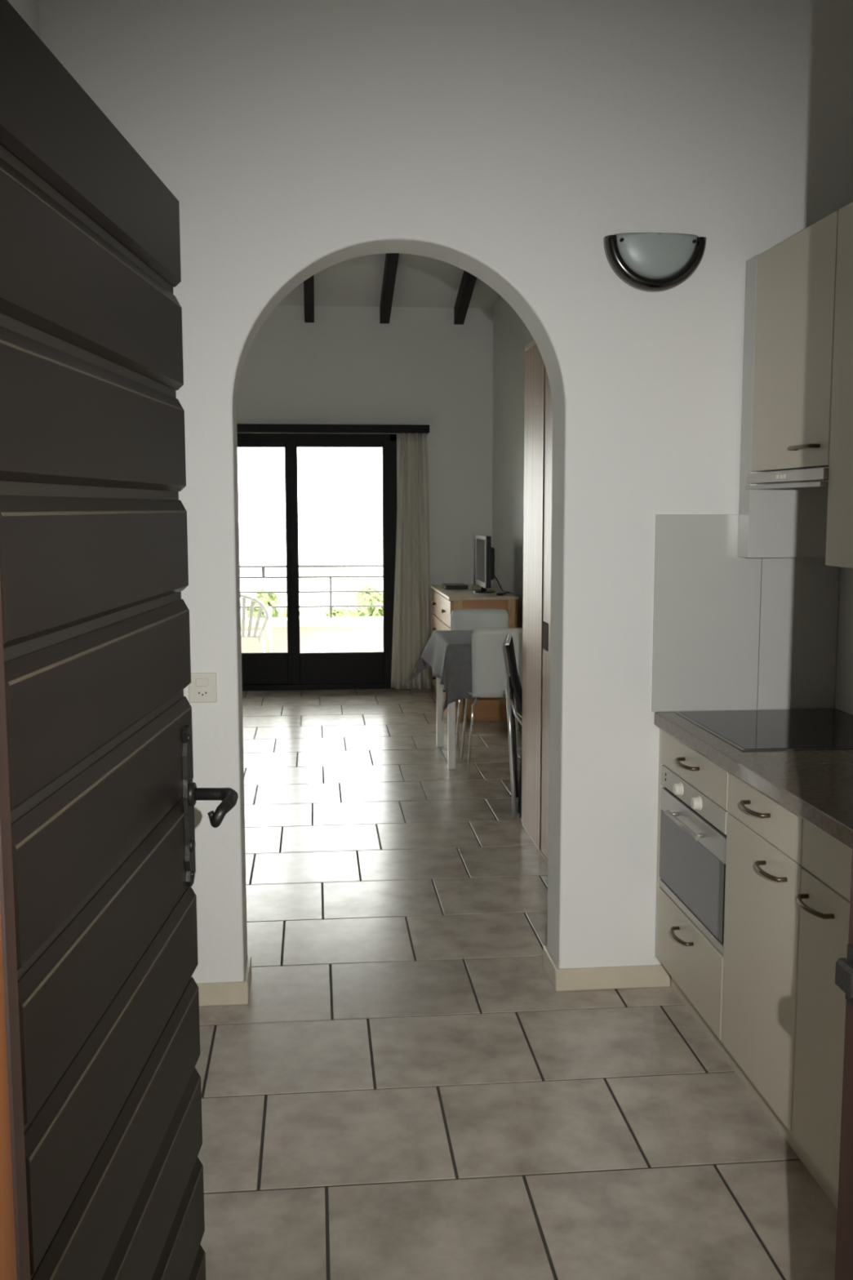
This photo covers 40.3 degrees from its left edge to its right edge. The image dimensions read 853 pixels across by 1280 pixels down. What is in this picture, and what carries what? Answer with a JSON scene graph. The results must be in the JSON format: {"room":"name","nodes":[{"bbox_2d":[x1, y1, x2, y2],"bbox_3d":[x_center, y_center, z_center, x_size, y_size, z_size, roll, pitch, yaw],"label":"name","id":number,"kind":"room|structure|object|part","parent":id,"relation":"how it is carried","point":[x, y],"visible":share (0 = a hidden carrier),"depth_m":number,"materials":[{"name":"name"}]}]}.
{"room":"kitchen","nodes":[
{"label":"kitchen","id":0,"kind":"room"},
{"bbox_2d":[7,0,39,37],"bbox_3d":[-1.030,-0.336,2.214,0.120,3.250,2.399,-1,7,-5],"label":"wall","id":1,"kind":"structure","parent":0,"point":[28,10],"depth_m":3.15,"materials":[{"name":"white paint"}]},
{"bbox_2d":[240,616,383,653],"bbox_3d":[-1.365,0.053,11.059,6.027,0.511,0.270,-1,7,-5],"label":"wall","id":2,"kind":"structure","parent":0,"point":[359,633],"depth_m":11.00,"materials":[{"name":"paint"}]},
{"bbox_2d":[240,564,382,617],"bbox_3d":[-1.381,-0.452,10.996,5.957,0.506,0.033,-1,7,-5],"label":"balcony railing","id":3,"kind":"object","parent":2,"relation":"on","point":[263,567],"visible":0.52,"depth_m":11.02,"materials":[{"name":"grey metal"}]},
{"bbox_3d":[-1.381,-0.452,10.995,5.957,0.018,0.018,-1,7,-5],"label":"rail","id":4,"kind":"part","parent":3,"relation":"part of","materials":[{"name":"grey metal"}]},
{"bbox_3d":[-1.381,-0.592,10.979,5.957,0.020,0.020,-1,7,-5],"label":"rail","id":5,"kind":"part","parent":3,"relation":"part of","materials":[{"name":"grey metal"}]},
{"bbox_3d":[-1.381,-0.693,10.967,5.957,0.022,0.022,-1,7,-5],"label":"rail","id":6,"kind":"part","parent":3,"relation":"part of","materials":[{"name":"grey metal"}]},
{"bbox_3d":[-1.380,-0.312,11.011,5.957,0.018,0.018,-1,7,-5],"label":"rail","id":7,"kind":"part","parent":3,"relation":"part of","materials":[{"name":"grey metal"}]},
{"bbox_3d":[-0.910,-0.403,11.058,0.020,0.394,0.012,-1,7,-5],"label":"post","id":8,"kind":"part","parent":3,"relation":"part of","materials":[{"name":"grey metal"}]},
{"bbox_2d":[236,305,493,670],"bbox_3d":[-1.795,-1.156,9.722,4.947,3.180,0.200,-1,7,-5],"label":"wall","id":9,"kind":"structure","parent":0,"point":[344,366],"depth_m":9.66,"materials":[{"name":"white paint"}]},
{"bbox_2d":[236,433,396,690],"bbox_3d":[-1.571,-0.644,9.777,2.650,2.150,0.110,-1,7,-5],"label":"door","id":10,"kind":"structure","parent":9,"relation":"in","point":[292,669],"depth_m":9.86,"materials":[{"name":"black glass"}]},
{"bbox_3d":[-1.561,-0.642,9.798,0.895,2.050,0.040,-1,7,-5],"label":"sash","id":11,"kind":"part","parent":10,"relation":"part of","materials":[{"name":"clear glass"}]},
{"bbox_3d":[-0.723,-0.647,9.831,0.850,2.050,0.040,-1,7,-5],"label":"sash","id":12,"kind":"part","parent":10,"relation":"part of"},
{"bbox_2d":[242,688,395,691],"bbox_3d":[-1.572,0.471,9.929,2.650,0.100,0.200,-1,7,-5],"label":"trim","id":13,"kind":"structure","parent":9,"relation":"attached to","point":[378,688],"depth_m":9.92,"materials":[{"name":"brown wood"}]},
{"bbox_2d":[236,423,429,433],"bbox_3d":[-1.569,-1.730,9.511,3.192,0.064,0.129,-1,7,-5],"label":"rail","id":14,"kind":"object","parent":9,"relation":"attached to","point":[241,428],"visible":0.42,"depth_m":9.53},
{"bbox_2d":[391,432,431,688],"bbox_3d":[-0.131,-0.651,9.764,0.349,2.138,0.083,0,7,-1],"label":"curtain","id":15,"kind":"object","parent":14,"relation":"hanging from","point":[411,630],"visible":0.98,"depth_m":9.77,"materials":[{"name":"beige fabric"}]},
{"bbox_2d":[277,253,497,324],"bbox_3d":[-1.507,-3.223,6.435,4.947,1.940,6.290,-1,7,-5],"label":"ceiling","id":16,"kind":"structure","parent":0,"point":[384,281],"depth_m":9.19,"materials":[{"name":"paint"}]},
{"bbox_2d":[37,0,852,982],"bbox_3d":[-1.119,-1.305,3.410,5.054,4.905,0.200,-1,7,-5],"label":"wall","id":17,"kind":"structure","parent":0,"point":[501,143],"depth_m":3.46,"materials":[{"name":"white paint"}]},
{"bbox_2d":[188,672,217,702],"bbox_3d":[-0.676,0.144,3.510,0.084,0.091,0.013,-1,7,-5],"label":"socket","id":18,"kind":"object","parent":17,"relation":"attached to","point":[202,688],"visible":0.91,"depth_m":3.51,"materials":[{"name":"beige plastic"}]},
{"bbox_2d":[195,688,209,697],"bbox_3d":[-0.675,0.161,3.509,0.042,0.024,0.004,-1,7,-5],"label":"outlet","id":19,"kind":"object","parent":18,"relation":"attached to","point":[199,692],"depth_m":3.51,"materials":[{"name":"beige plastic"}]},
{"bbox_2d":[195,981,248,1006],"bbox_3d":[-0.820,1.104,3.607,0.528,0.072,0.012,-1,7,-5],"label":"baseboard","id":20,"kind":"structure","parent":17,"relation":"attached to","point":[217,993],"depth_m":3.62,"materials":[{"name":"beige tile"}]},
{"bbox_2d":[244,956,251,1000],"bbox_3d":[-0.573,1.089,3.736,0.012,0.072,0.200,-1,7,-5],"label":"baseboard","id":21,"kind":"structure","parent":17,"relation":"attached to","point":[248,971],"depth_m":3.72,"materials":[{"name":"beige ceramic"}]},
{"bbox_2d":[542,945,558,988],"bbox_3d":[0.409,1.077,3.830,0.012,0.072,0.200,-1,7,-5],"label":"baseboard","id":22,"kind":"structure","parent":17,"relation":"attached to","point":[549,964],"depth_m":3.83,"materials":[{"name":"beige ceramic"}]},
{"bbox_2d":[555,964,670,991],"bbox_3d":[0.600,1.086,3.742,0.376,0.072,0.012,-1,7,-5],"label":"baseboard","id":23,"kind":"structure","parent":17,"relation":"attached to","point":[645,975],"depth_m":3.74,"materials":[{"name":"beige ceramic"}]},
{"bbox_2d":[603,232,706,292],"bbox_3d":[0.686,-1.126,3.474,0.310,0.161,0.060,-1,7,-5],"label":"wall lamp","id":24,"kind":"object","parent":17,"relation":"attached to","point":[650,262],"visible":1,"depth_m":3.46,"materials":[{"name":"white glass"}]},
{"bbox_3d":[0.687,-1.141,3.461,0.258,0.129,0.036,-1,7,-5],"label":"lamp shade","id":25,"kind":"part","parent":24,"relation":"part of","materials":[{"name":"white glass"}]},
{"bbox_2d":[651,514,839,711],"bbox_3d":[1.003,-0.085,3.650,0.594,0.616,0.008,-1,7,-5],"label":"backsplash","id":26,"kind":"structure","parent":17,"relation":"attached to","point":[731,632],"depth_m":3.65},
{"bbox_3d":[1.173,-0.087,3.666,0.252,0.616,0.008,-1,7,-5],"label":"panel","id":27,"kind":"part","parent":26,"relation":"part of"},
{"bbox_2d":[492,293,533,716],"bbox_3d":[0.898,-1.690,6.843,0.120,4.885,6.290,-1,7,-5],"label":"wall","id":28,"kind":"structure","parent":0,"point":[511,335],"depth_m":8.98,"materials":[{"name":"white paint"}]},
{"bbox_2d":[195,688,837,1279],"bbox_3d":[-1.292,0.973,5.519,4.854,0.100,8.690,-1,7,-5],"label":"floor","id":29,"kind":"structure","parent":0,"point":[403,1087],"depth_m":3.19,"materials":[{"name":"tile"}]},
{"bbox_2d":[436,676,455,769],"bbox_3d":[0.437,0.350,7.239,0.700,0.742,0.760,-1,7,-5],"label":"dining table","id":30,"kind":"object","parent":29,"relation":"on","point":[451,707],"visible":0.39,"depth_m":6.88,"materials":[{"name":"white paint"}]},
{"bbox_3d":[0.085,0.334,7.501,0.040,0.716,0.040,-1,7,-5],"label":"leg","id":31,"kind":"part","parent":30,"relation":"part of","materials":[{"name":"white paint"}]},
{"bbox_2d":[410,630,475,721],"bbox_3d":[0.388,0.198,7.212,0.905,0.447,0.902,-1,7,-5],"label":"tablecloth","id":32,"kind":"object","parent":30,"relation":"on","point":[448,653],"visible":0.49,"depth_m":6.82,"materials":[{"name":"grey fabric"}]},
{"bbox_3d":[0.148,0.407,6.858,0.040,0.716,0.040,-1,7,-5],"label":"leg","id":33,"kind":"part","parent":30,"relation":"part of","materials":[{"name":"white paint"}]},
{"bbox_2d":[430,584,518,722],"bbox_3d":[0.337,0.066,9.015,0.517,0.905,1.362,-1,7,-5],"label":"dresser","id":34,"kind":"object","parent":29,"relation":"on","point":[444,601],"visible":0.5,"depth_m":8.40,"materials":[{"name":"brown wood"}]},
{"bbox_3d":[0.085,0.307,9.355,0.020,0.192,0.656,-1,7,-5],"label":"drawer","id":35,"kind":"part","parent":34,"relation":"part of","materials":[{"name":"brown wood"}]},
{"bbox_3d":[0.084,-0.289,9.287,0.020,0.192,0.656,-1,7,-5],"label":"drawer","id":36,"kind":"part","parent":34,"relation":"part of","materials":[{"name":"brown wood"}]},
{"bbox_3d":[0.084,-0.091,9.310,0.020,0.192,0.656,-1,7,-5],"label":"drawer","id":37,"kind":"part","parent":34,"relation":"part of","materials":[{"name":"brown wood"}]},
{"bbox_3d":[0.149,0.382,8.697,0.020,0.192,0.660,-1,7,-5],"label":"drawer","id":38,"kind":"part","parent":34,"relation":"part of","materials":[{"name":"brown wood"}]},
{"bbox_3d":[0.148,-0.016,8.651,0.020,0.192,0.660,-1,7,-5],"label":"drawer","id":39,"kind":"part","parent":34,"relation":"part of","materials":[{"name":"brown wood"}]},
{"bbox_3d":[0.148,-0.214,8.629,0.020,0.192,0.660,-1,7,-5],"label":"drawer","id":40,"kind":"part","parent":34,"relation":"part of","materials":[{"name":"brown wood"}]},
{"bbox_2d":[441,582,467,589],"bbox_3d":[0.223,-0.424,9.187,0.175,0.030,0.270,-1,7,-5],"label":"box","id":41,"kind":"object","parent":34,"relation":"on","point":[460,585],"visible":1,"depth_m":9.06,"materials":[{"name":"black plastic"}]},
{"bbox_2d":[472,534,495,593],"bbox_3d":[0.431,-0.574,8.751,0.170,0.424,0.540,-1,7,-5],"label":"television","id":42,"kind":"object","parent":34,"relation":"on","point":[484,552],"visible":1,"depth_m":8.60,"materials":[{"name":"black plastic"}]},
{"bbox_2d":[494,575,511,593],"bbox_3d":[0.574,-0.155,8.711,0.162,0.713,0.148,-1,7,-5],"label":"cable","id":43,"kind":"object","parent":42,"relation":"hanging from","point":[495,575],"visible":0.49,"depth_m":8.67,"materials":[{"name":"black plastic"}]},
{"bbox_3d":[0.422,0.495,8.404,0.323,0.130,0.012,-1,7,-5],"label":"rail","id":44,"kind":"part","parent":34,"relation":"part of","materials":[{"name":"orange wood"}]},
{"bbox_3d":[0.421,-0.251,8.319,0.323,0.072,0.012,-1,7,-5],"label":"rail","id":45,"kind":"part","parent":34,"relation":"part of","materials":[{"name":"orange wood"}]},
{"bbox_2d":[496,591,506,595],"bbox_3d":[0.549,-0.341,8.495,0.044,0.019,0.170,2,7,14],"label":"remote control","id":46,"kind":"object","parent":34,"relation":"on","point":[500,593],"visible":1,"depth_m":8.42,"materials":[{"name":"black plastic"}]},
{"bbox_2d":[450,608,519,747],"bbox_3d":[0.374,0.240,7.652,0.426,0.854,0.462,-1,7,-5],"label":"shell chair","id":47,"kind":"object","parent":29,"relation":"on","point":[464,619],"visible":0.15,"depth_m":7.81,"materials":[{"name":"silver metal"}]},
{"bbox_3d":[0.216,0.467,7.491,0.022,0.441,0.114,3,7,27],"label":"leg","id":48,"kind":"part","parent":47,"relation":"part of","materials":[{"name":"silver metal"}]},
{"bbox_3d":[0.356,-0.003,7.805,0.391,0.406,0.100,-1,7,-5],"label":"backrest","id":49,"kind":"part","parent":47,"relation":"part of","materials":[{"name":"white plastic"}]},
{"bbox_3d":[0.566,0.462,7.525,0.022,0.441,0.114,-5,8,-38],"label":"leg","id":50,"kind":"part","parent":47,"relation":"part of","materials":[{"name":"silver metal"}]},
{"bbox_2d":[460,627,522,773],"bbox_3d":[0.433,0.331,6.855,0.426,0.854,0.462,-1,7,-5],"label":"shell chair","id":51,"kind":"object","parent":29,"relation":"on","point":[491,673],"visible":0.56,"depth_m":6.63,"materials":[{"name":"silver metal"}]},
{"bbox_3d":[0.243,0.519,7.028,0.022,0.441,0.114,-5,8,-38],"label":"leg","id":52,"kind":"part","parent":51,"relation":"part of","materials":[{"name":"silver metal"}]},
{"bbox_3d":[0.269,0.551,6.752,0.018,0.440,0.095,6,9,42],"label":"leg","id":53,"kind":"part","parent":51,"relation":"part of","materials":[{"name":"silver metal"}]},
{"bbox_3d":[0.430,0.306,6.881,0.415,0.056,0.403,-1,7,-5],"label":"seat","id":54,"kind":"part","parent":51,"relation":"part of","materials":[{"name":"white plastic"}]},
{"bbox_3d":[0.450,0.129,6.650,0.391,0.406,0.100,-1,7,-5],"label":"backrest","id":55,"kind":"part","parent":51,"relation":"part of","materials":[{"name":"white plastic"}]},
{"bbox_2d":[505,633,522,818],"bbox_3d":[0.477,0.425,5.926,0.143,0.872,0.445,1,7,6],"label":"folding chair","id":56,"kind":"object","parent":29,"relation":"on","point":[515,686],"visible":0.63,"depth_m":5.75,"materials":[{"name":"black metal"}]},
{"bbox_3d":[0.418,0.561,5.734,0.057,0.646,0.022,1,7,6],"label":"leg","id":57,"kind":"part","parent":56,"relation":"part of","materials":[{"name":"silver metal"}]},
{"bbox_3d":[0.462,0.513,6.152,0.057,0.646,0.022,1,7,6],"label":"leg","id":58,"kind":"part","parent":56,"relation":"part of","materials":[{"name":"metal"}]},
{"bbox_3d":[0.472,0.208,5.902,0.115,0.410,0.396,1,7,6],"label":"backrest","id":59,"kind":"part","parent":56,"relation":"part of","materials":[{"name":"black plastic"}]},
{"bbox_3d":[0.467,0.372,5.707,0.118,0.157,0.012,1,7,6],"label":"armrest","id":60,"kind":"part","parent":56,"relation":"part of","materials":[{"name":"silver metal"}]},
{"bbox_3d":[0.497,0.619,5.946,0.047,0.441,0.396,1,7,6],"label":"seat","id":61,"kind":"part","parent":56,"relation":"part of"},
{"bbox_2d":[521,559,523,722],"bbox_3d":[0.711,-0.025,8.143,0.027,1.279,0.320,-1,7,-5],"label":"leaning board","id":62,"kind":"object","parent":29,"relation":"on","point":[522,559],"visible":0.06,"depth_m":8.25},
{"bbox_2d":[521,339,552,862],"bbox_3d":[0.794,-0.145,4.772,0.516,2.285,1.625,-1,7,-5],"label":"door","id":63,"kind":"structure","parent":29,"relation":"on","point":[538,417],"depth_m":5.21,"materials":[{"name":"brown wood"}]},
{"bbox_3d":[0.575,-1.267,4.623,0.078,0.022,1.625,-1,7,-5],"label":"rail","id":64,"kind":"part","parent":63,"relation":"part of","materials":[{"name":"brown wood"}]},
{"bbox_3d":[0.493,-0.203,5.329,0.022,2.250,0.453,-1,7,-5],"label":"sliding door","id":65,"kind":"part","parent":63,"relation":"part of","materials":[{"name":"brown wood"}]},
{"bbox_3d":[0.580,0.987,4.880,0.072,0.011,1.625,-1,7,-5],"label":"rail","id":66,"kind":"part","parent":63,"relation":"part of","materials":[{"name":"brown wood"}]},
{"bbox_3d":[0.515,-0.017,5.039,0.002,0.120,0.107,-1,7,-5],"label":"pull plate","id":67,"kind":"part","parent":63,"relation":"part of","materials":[{"name":"grey metal"}]},
{"bbox_3d":[0.576,-0.111,4.519,0.022,2.250,1.158,-1,7,-5],"label":"sliding door","id":68,"kind":"part","parent":63,"relation":"part of","materials":[{"name":"brown wood"}]},
{"bbox_2d":[654,727,728,1039],"bbox_3d":[1.030,0.675,3.434,0.616,0.758,0.610,-1,7,-5],"label":"base cabinet","id":69,"kind":"object","parent":29,"relation":"on","point":[695,964],"visible":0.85,"depth_m":3.38,"materials":[{"name":"beige laminate"}]},
{"bbox_3d":[0.746,0.873,3.430,0.044,0.011,0.139,-1,7,-5],"label":"handle","id":70,"kind":"part","parent":69,"relation":"part of","materials":[{"name":"brown metal"}]},
{"bbox_3d":[0.746,0.358,3.358,0.044,0.011,0.139,-1,7,-5],"label":"handle","id":71,"kind":"part","parent":69,"relation":"part of","materials":[{"name":"brown metal"}]},
{"bbox_3d":[0.776,0.935,3.430,0.019,0.234,0.590,-1,7,-5],"label":"drawer","id":72,"kind":"part","parent":69,"relation":"part of","materials":[{"name":"beige laminate"}]},
{"bbox_2d":[659,764,728,953],"bbox_3d":[1.005,0.619,3.412,0.554,0.401,0.574,-1,7,-5],"label":"oven","id":73,"kind":"object","parent":69,"relation":"in","point":[694,827],"visible":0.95,"depth_m":3.34,"materials":[{"name":"metal"}]},
{"bbox_3d":[0.746,0.443,3.451,0.023,0.042,0.042,-1,7,-5],"label":"knob","id":74,"kind":"part","parent":73,"relation":"part of","materials":[{"name":"beige plastic"}]},
{"bbox_3d":[0.747,0.534,3.366,0.034,0.015,0.280,-1,7,-5],"label":"bar handle","id":75,"kind":"part","parent":73,"relation":"part of","materials":[{"name":"metal"}]},
{"bbox_3d":[0.770,0.672,3.413,0.010,0.218,0.537,-1,7,-5],"label":"pane","id":76,"kind":"part","parent":73,"relation":"part of","materials":[{"name":"grey glass"}]},
{"bbox_3d":[0.772,0.801,3.410,0.010,0.022,0.574,-1,7,-5],"label":"trim","id":77,"kind":"part","parent":73,"relation":"part of","materials":[{"name":"metal"}]},
{"bbox_3d":[0.771,0.530,3.379,0.011,0.070,0.574,-1,7,-5],"label":"oven door","id":78,"kind":"part","parent":73,"relation":"part of","materials":[{"name":"metal"}]},
{"bbox_3d":[0.772,0.455,3.371,0.013,0.062,0.574,-1,7,-5],"label":"control panel","id":79,"kind":"part","parent":73,"relation":"part of","materials":[{"name":"metal"}]},
{"bbox_3d":[0.762,0.462,3.287,0.023,0.042,0.042,-1,7,-5],"label":"knob","id":80,"kind":"part","parent":73,"relation":"part of","materials":[{"name":"beige plastic"}]},
{"bbox_3d":[0.775,0.362,3.365,0.019,0.115,0.590,-1,7,-5],"label":"drawer","id":81,"kind":"part","parent":69,"relation":"part of","materials":[{"name":"beige laminate"}]},
{"bbox_2d":[670,975,838,1208],"bbox_3d":[0.878,1.165,2.932,0.018,0.098,1.683,-1,7,-5],"label":"plinth","id":82,"kind":"object","parent":29,"relation":"on","point":[784,1131],"visible":0.41,"depth_m":3.00,"materials":[{"name":"beige laminate"}]},
{"bbox_2d":[720,772,804,1133],"bbox_3d":[1.083,0.736,2.898,0.616,0.758,0.471,-1,7,-5],"label":"base cabinet","id":83,"kind":"object","parent":29,"relation":"on","point":[764,837],"visible":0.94,"depth_m":2.84,"materials":[{"name":"beige laminate"}]},
{"bbox_3d":[0.796,0.413,2.847,0.044,0.011,0.139,-1,7,-5],"label":"handle","id":84,"kind":"part","parent":83,"relation":"part of","materials":[{"name":"brown metal"}]},
{"bbox_3d":[0.826,0.423,2.837,0.019,0.115,0.469,-1,7,-5],"label":"drawer","id":85,"kind":"part","parent":83,"relation":"part of","materials":[{"name":"beige laminate"}]},
{"bbox_3d":[0.807,0.547,2.752,0.044,0.011,0.139,-1,7,-5],"label":"handle","id":86,"kind":"part","parent":83,"relation":"part of","materials":[{"name":"brown metal"}]},
{"bbox_2d":[791,818,852,1194],"bbox_3d":[1.134,0.796,2.366,0.616,0.758,0.599,-1,7,-5],"label":"base cabinet","id":87,"kind":"object","parent":29,"relation":"on","point":[824,900],"visible":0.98,"depth_m":2.51,"materials":[{"name":"beige laminate"}]},
{"bbox_2d":[653,708,852,849],"bbox_3d":[1.093,0.338,2.849,0.594,0.040,1.704,-1,7,-5],"label":"countertop","id":88,"kind":"structure","parent":87,"relation":"on","point":[815,785],"depth_m":2.84,"materials":[{"name":"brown stone"}]},
{"bbox_2d":[675,708,852,751],"bbox_3d":[1.062,0.255,3.377,0.516,0.004,0.580,-1,7,-5],"label":"cooktop","id":89,"kind":"object","parent":88,"relation":"in","point":[828,728],"visible":1,"depth_m":3.36,"materials":[{"name":"glass"}]},
{"bbox_3d":[0.830,0.574,2.509,0.044,0.011,0.139,-1,7,-5],"label":"handle","id":90,"kind":"part","parent":87,"relation":"part of","materials":[{"name":"brown metal"}]},
{"bbox_3d":[0.878,0.483,2.307,0.019,0.115,0.596,-1,7,-5],"label":"drawer","id":91,"kind":"part","parent":87,"relation":"part of","materials":[{"name":"beige laminate"}]},
{"bbox_3d":[1.482,-0.368,2.455,0.120,3.250,2.399,-1,7,-5],"label":"wall","id":92,"kind":"structure","parent":0,"visible":0},
{"bbox_2d":[737,209,838,557],"bbox_3d":[1.149,-0.670,3.276,0.376,0.893,0.626,-1,7,-5],"label":"upper cabinet","id":93,"kind":"object","parent":92,"relation":"attached to","point":[790,286],"visible":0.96,"depth_m":3.29,"materials":[{"name":"beige laminate"}]},
{"bbox_2d":[746,466,829,489],"bbox_3d":[1.159,-0.451,3.254,0.350,0.052,0.528,-1,7,-5],"label":"extractor hood","id":94,"kind":"object","parent":93,"relation":"attached to","point":[812,477],"visible":0.89,"depth_m":3.19,"materials":[{"name":"metal"}]},
{"bbox_3d":[1.009,-0.789,3.201,0.019,0.630,0.532,-1,7,-5],"label":"cabinet door","id":95,"kind":"part","parent":93,"relation":"part of","materials":[{"name":"beige laminate"}]},
{"bbox_3d":[0.998,-0.512,3.090,0.036,0.011,0.153,-1,7,-5],"label":"handle","id":96,"kind":"part","parent":93,"relation":"part of","materials":[{"name":"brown metal"}]},
{"bbox_2d":[825,201,852,568],"bbox_3d":[1.225,-0.601,2.668,0.342,0.887,0.598,-1,7,-5],"label":"upper cabinet","id":97,"kind":"object","parent":92,"relation":"attached to","point":[839,538],"visible":1,"depth_m":2.89,"materials":[{"name":"beige laminate"}]},
{"bbox_2d":[835,567,852,715],"bbox_3d":[1.385,0.072,2.852,0.008,0.484,1.675,-1,7,-5],"label":"backsplash","id":98,"kind":"structure","parent":92,"relation":"attached to","point":[844,677],"depth_m":3.63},
{"bbox_3d":[-1.325,0.424,10.686,6.027,0.140,1.260,-1,7,-5],"label":"floor","id":99,"kind":"structure","parent":0,"visible":0},
{"bbox_2d":[240,592,272,652],"bbox_3d":[-1.700,-0.037,10.520,0.608,0.824,0.607,-1,7,-5],"label":"garden chair","id":100,"kind":"object","parent":99,"relation":"on","point":[267,615],"visible":0.42,"depth_m":10.33,"materials":[{"name":"white plastic"}]},
{"bbox_3d":[-1.706,-0.051,10.579,0.460,0.020,0.430,-1,7,-5],"label":"seat","id":101,"kind":"part","parent":100,"relation":"part of","materials":[{"name":"white plastic"}]},
{"bbox_3d":[-1.679,-0.217,10.279,0.590,0.412,0.167,-1,7,-5],"label":"frame","id":102,"kind":"part","parent":100,"relation":"part of","materials":[{"name":"white plastic"}]},
{"bbox_3d":[-1.454,0.179,10.370,0.048,0.427,0.163,-4,8,-33],"label":"leg","id":103,"kind":"part","parent":100,"relation":"part of","materials":[{"name":"white plastic"}]},
{"bbox_3d":[-1.434,0.035,10.582,0.064,0.659,0.552,-1,7,-4],"label":"leg","id":104,"kind":"part","parent":100,"relation":"part of","materials":[{"name":"white plastic"}]},
{"bbox_3d":[0.353,-0.203,1.030,2.644,3.250,0.240,-1,7,-5],"label":"wall","id":105,"kind":"structure","parent":0,"visible":0},
{"bbox_2d":[0,912,17,1279],"bbox_3d":[-0.469,0.379,1.009,0.149,2.100,0.215,-1,7,-5],"label":"trim","id":106,"kind":"structure","parent":105,"relation":"attached to","point":[7,1243],"depth_m":1.11,"materials":[{"name":"orange wood"}]},
{"bbox_2d":[0,0,238,1279],"bbox_3d":[-0.384,0.347,1.554,0.148,2.020,0.876,0,7,1],"label":"door","id":107,"kind":"structure","parent":105,"relation":"in","point":[99,795],"depth_m":1.39,"materials":[{"name":"brown wood"}]},
{"bbox_3d":[-0.392,0.274,1.918,0.007,0.267,0.046,0,7,1],"label":"lock plate","id":108,"kind":"part","parent":107,"relation":"part of","materials":[{"name":"metal"}]},
{"bbox_3d":[-0.349,0.266,1.880,0.086,0.055,0.112,0,7,1],"label":"lever handle","id":109,"kind":"part","parent":107,"relation":"part of","materials":[{"name":"metal"}]},
{"bbox_2d":[835,843,852,1279],"bbox_3d":[0.527,0.364,1.124,0.166,2.100,0.255,-1,7,-5],"label":"trim","id":110,"kind":"structure","parent":105,"relation":"attached to","point":[844,966],"depth_m":1.24,"materials":[{"name":"brown wood"}]},
{"label":"outside","id":111,"kind":"structure","parent":0,"visible":0},
{"bbox_3d":[-2.337,2.852,24.797,60.000,0.200,26.200,-1,7,-5],"label":"garden","id":112,"kind":"object","parent":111,"visible":0},
{"bbox_2d":[245,587,305,617],"bbox_3d":[-2.049,1.587,15.109,1.401,4.522,1.275,-1,7,-5],"label":"tree","id":113,"kind":"object","parent":112,"relation":"on","point":[268,599],"visible":0.09,"depth_m":14.99,"materials":[{"name":"green plant"}]},
{"bbox_2d":[322,584,382,617],"bbox_3d":[-0.562,1.619,14.399,1.278,4.614,1.275,5,8,37],"label":"tree","id":114,"kind":"object","parent":112,"relation":"on","point":[368,598],"visible":0.17,"depth_m":13.76,"materials":[{"name":"green plant"}]}
]}

